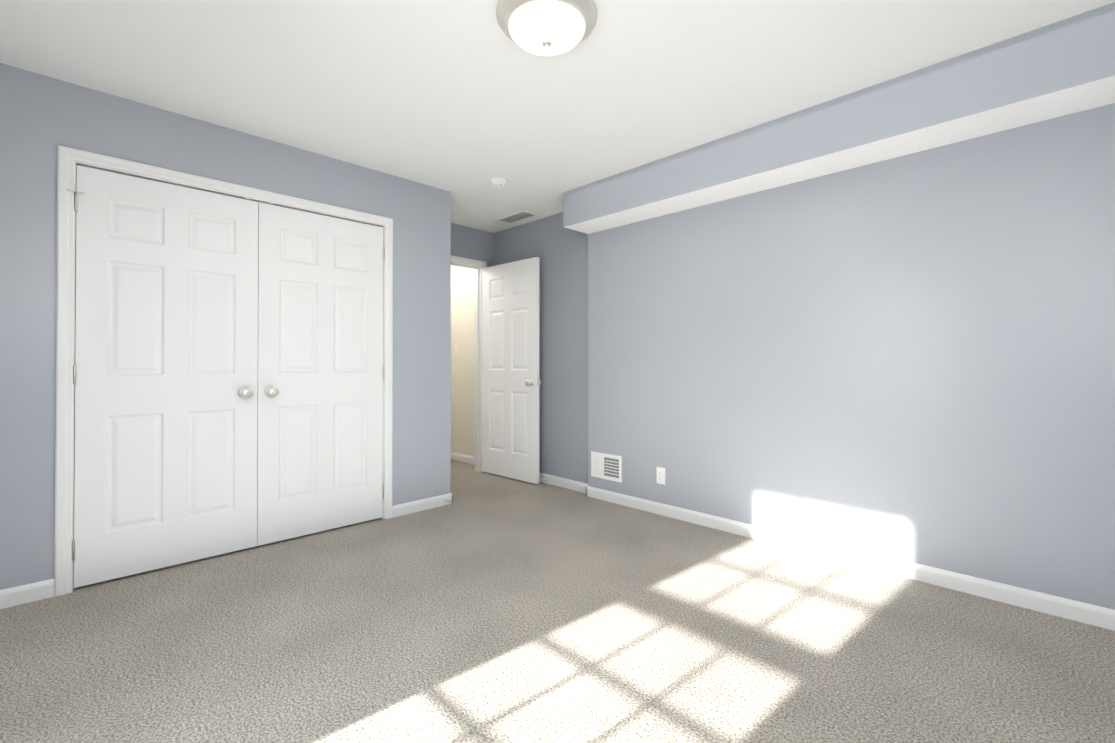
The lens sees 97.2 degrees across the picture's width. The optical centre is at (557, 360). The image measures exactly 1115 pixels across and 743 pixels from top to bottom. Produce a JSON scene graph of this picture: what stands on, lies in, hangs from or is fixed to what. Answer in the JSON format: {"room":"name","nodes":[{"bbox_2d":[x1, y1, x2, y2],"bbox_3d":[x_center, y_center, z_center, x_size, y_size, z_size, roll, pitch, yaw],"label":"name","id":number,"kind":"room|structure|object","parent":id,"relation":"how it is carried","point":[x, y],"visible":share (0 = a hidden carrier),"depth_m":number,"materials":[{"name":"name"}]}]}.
{"room":"empty bedroom","nodes":[
{"label":"empty bedroom","id":0,"kind":"room"},
{"bbox_2d":[0,63,450,589],"bbox_3d":[-1.786,-0.107,2.963,2.574,2.430,0.115,0,-1,-45],"label":"wall","id":1,"kind":"structure","parent":0,"point":[42,117],"depth_m":2.47,"materials":[{"name":"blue paint"}]},
{"bbox_2d":[0,579,53,608],"bbox_3d":[-2.492,1.061,2.161,0.393,0.082,0.013,0,-1,-45],"label":"baseboard","id":2,"kind":"structure","parent":1,"relation":"attached to","point":[14,596],"depth_m":2.23,"materials":[{"name":"white paint"}]},
{"bbox_2d":[66,165,257,587],"bbox_3d":[-2.066,0.077,2.630,0.802,2.030,0.165,0,-1,-45],"label":"closet door","id":3,"kind":"structure","parent":1,"relation":"in","point":[165,374],"depth_m":2.59,"materials":[{"name":"white paint"}]},
{"bbox_2d":[54,145,392,596],"bbox_3d":[-1.801,0.049,2.935,1.669,2.117,0.132,0,-1,-45],"label":"trim","id":4,"kind":"structure","parent":1,"relation":"attached to","point":[69,159],"depth_m":2.35,"materials":[{"name":"white paint"}]},
{"bbox_2d":[257,202,384,545],"bbox_3d":[-1.505,0.081,3.189,0.776,2.030,0.165,0,-1,-45],"label":"closet door","id":5,"kind":"structure","parent":1,"relation":"in","point":[320,389],"depth_m":3.14,"materials":[{"name":"white paint"}]},
{"bbox_2d":[392,493,451,517],"bbox_3d":[-1.007,1.072,3.638,0.458,0.082,0.013,0,-1,-45],"label":"baseboard","id":6,"kind":"structure","parent":1,"relation":"attached to","point":[437,501],"depth_m":3.63,"materials":[{"name":"white paint"}]},
{"bbox_2d":[451,223,493,266],"bbox_3d":[-1.951,-0.101,3.828,3.560,2.430,0.115,0,-1,-45],"label":"wall","id":7,"kind":"structure","parent":0,"point":[472,243],"depth_m":4.86,"materials":[{"name":"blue paint"}]},
{"bbox_2d":[451,255,486,471],"bbox_3d":[-1.075,0.061,4.699,0.886,2.119,0.148,0,-1,-45],"label":"door frame","id":8,"kind":"structure","parent":7,"relation":"attached to","point":[477,265],"depth_m":4.95,"materials":[{"name":"white paint"}]},
{"bbox_2d":[451,212,587,483],"bbox_3d":[-0.539,-0.093,5.032,0.140,2.430,2.510,0,-1,-45],"label":"wall","id":9,"kind":"structure","parent":0,"point":[556,246],"depth_m":4.44,"materials":[{"name":"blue paint"}]},
{"bbox_2d":[454,343,456,353],"bbox_3d":[-1.163,-0.134,5.576,0.016,0.116,0.070,0,-1,-45],"label":"light switch","id":10,"kind":"object","parent":9,"relation":"attached to","point":[455,348],"visible":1,"depth_m":5.57,"materials":[{"name":"beige plastic"}]},
{"bbox_2d":[450,275,473,464],"bbox_3d":[-1.048,0.075,5.459,0.016,2.100,0.925,0,-1,-45],"label":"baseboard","id":11,"kind":"structure","parent":9,"relation":"attached to","point":[462,457],"depth_m":5.59,"materials":[{"name":"white paint"}]},
{"bbox_2d":[482,257,540,483],"bbox_3d":[-0.457,0.091,4.669,0.792,2.030,0.165,0,-1,43],"label":"entry door","id":12,"kind":"structure","parent":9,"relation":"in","point":[511,382],"depth_m":4.62,"materials":[{"name":"white paint"}]},
{"bbox_2d":[539,472,586,492],"bbox_3d":[-0.184,1.078,4.552,0.020,0.082,1.340,0,-1,-45],"label":"baseboard","id":13,"kind":"structure","parent":9,"relation":"attached to","point":[578,486],"depth_m":4.32,"materials":[{"name":"white paint"}]},
{"bbox_2d":[0,459,1114,742],"bbox_3d":[-0.666,1.155,2.541,3.820,0.100,5.850,0,-1,-45],"label":"floor","id":14,"kind":"structure","parent":0,"point":[486,607],"depth_m":1.89,"materials":[{"name":"carpet"}]},
{"bbox_2d":[0,0,1114,232],"bbox_3d":[-0.666,-1.375,2.559,3.820,0.100,5.850,0,-1,-45],"label":"ceiling","id":15,"kind":"structure","parent":0,"point":[464,102],"depth_m":2.24,"materials":[{"name":"white paint"}]},
{"bbox_2d":[489,177,506,186],"bbox_3d":[-0.433,-1.299,3.607,0.132,0.038,0.132,0,-1,-45],"label":"smoke detector","id":16,"kind":"object","parent":15,"relation":"attached to","point":[497,182],"visible":1,"depth_m":3.57,"materials":[{"name":"white plastic"}]},
{"bbox_2d":[495,210,538,223],"bbox_3d":[-0.375,-1.308,4.506,0.190,0.006,0.400,0,-1,-45],"label":"ceiling vent","id":17,"kind":"object","parent":15,"relation":"in","point":[519,216],"visible":1,"depth_m":4.50,"materials":[{"name":"white plastic"}]},
{"bbox_2d":[496,0,596,55],"bbox_3d":[-0.042,-1.266,1.903,0.388,0.127,0.388,0,-1,-45],"label":"ceiling light fixture","id":18,"kind":"object","parent":15,"relation":"attached to","point":[547,27],"visible":1,"depth_m":1.84,"materials":[{"name":"white glass"}]},
{"bbox_2d":[564,2,1114,233],"bbox_3d":[1.329,-1.187,2.772,0.290,0.273,3.340,0,-1,-45],"label":"soffit beam","id":19,"kind":"structure","parent":15,"relation":"attached to","point":[1060,68],"depth_m":2.36,"materials":[{"name":"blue paint"}]},
{"bbox_2d":[588,103,1114,609],"bbox_3d":[1.502,-0.107,2.937,0.200,2.430,3.340,0,-1,-45],"label":"wall","id":20,"kind":"structure","parent":0,"point":[910,357],"depth_m":2.54,"materials":[{"name":"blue paint"}]},
{"bbox_2d":[591,451,621,482],"bbox_3d":[0.383,0.844,3.905,0.012,0.202,0.310,0,-1,-45],"label":"air vent","id":21,"kind":"object","parent":20,"relation":"in","point":[606,466],"visible":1,"depth_m":3.90,"materials":[{"name":"white plastic"}]},
{"bbox_2d":[657,467,664,484],"bbox_3d":[0.745,0.832,3.545,0.008,0.117,0.071,0,-1,-45],"label":"electrical outlet plate","id":22,"kind":"object","parent":20,"relation":"attached to","point":[660,475],"visible":1,"depth_m":3.54,"materials":[{"name":"white plastic"}]},
{"bbox_2d":[584,484,1114,630],"bbox_3d":[1.384,1.067,2.904,0.023,0.082,3.233,0,-1,-45],"label":"baseboard","id":23,"kind":"structure","parent":20,"relation":"attached to","point":[1091,614],"depth_m":2.54,"materials":[{"name":"white paint"}]}
]}

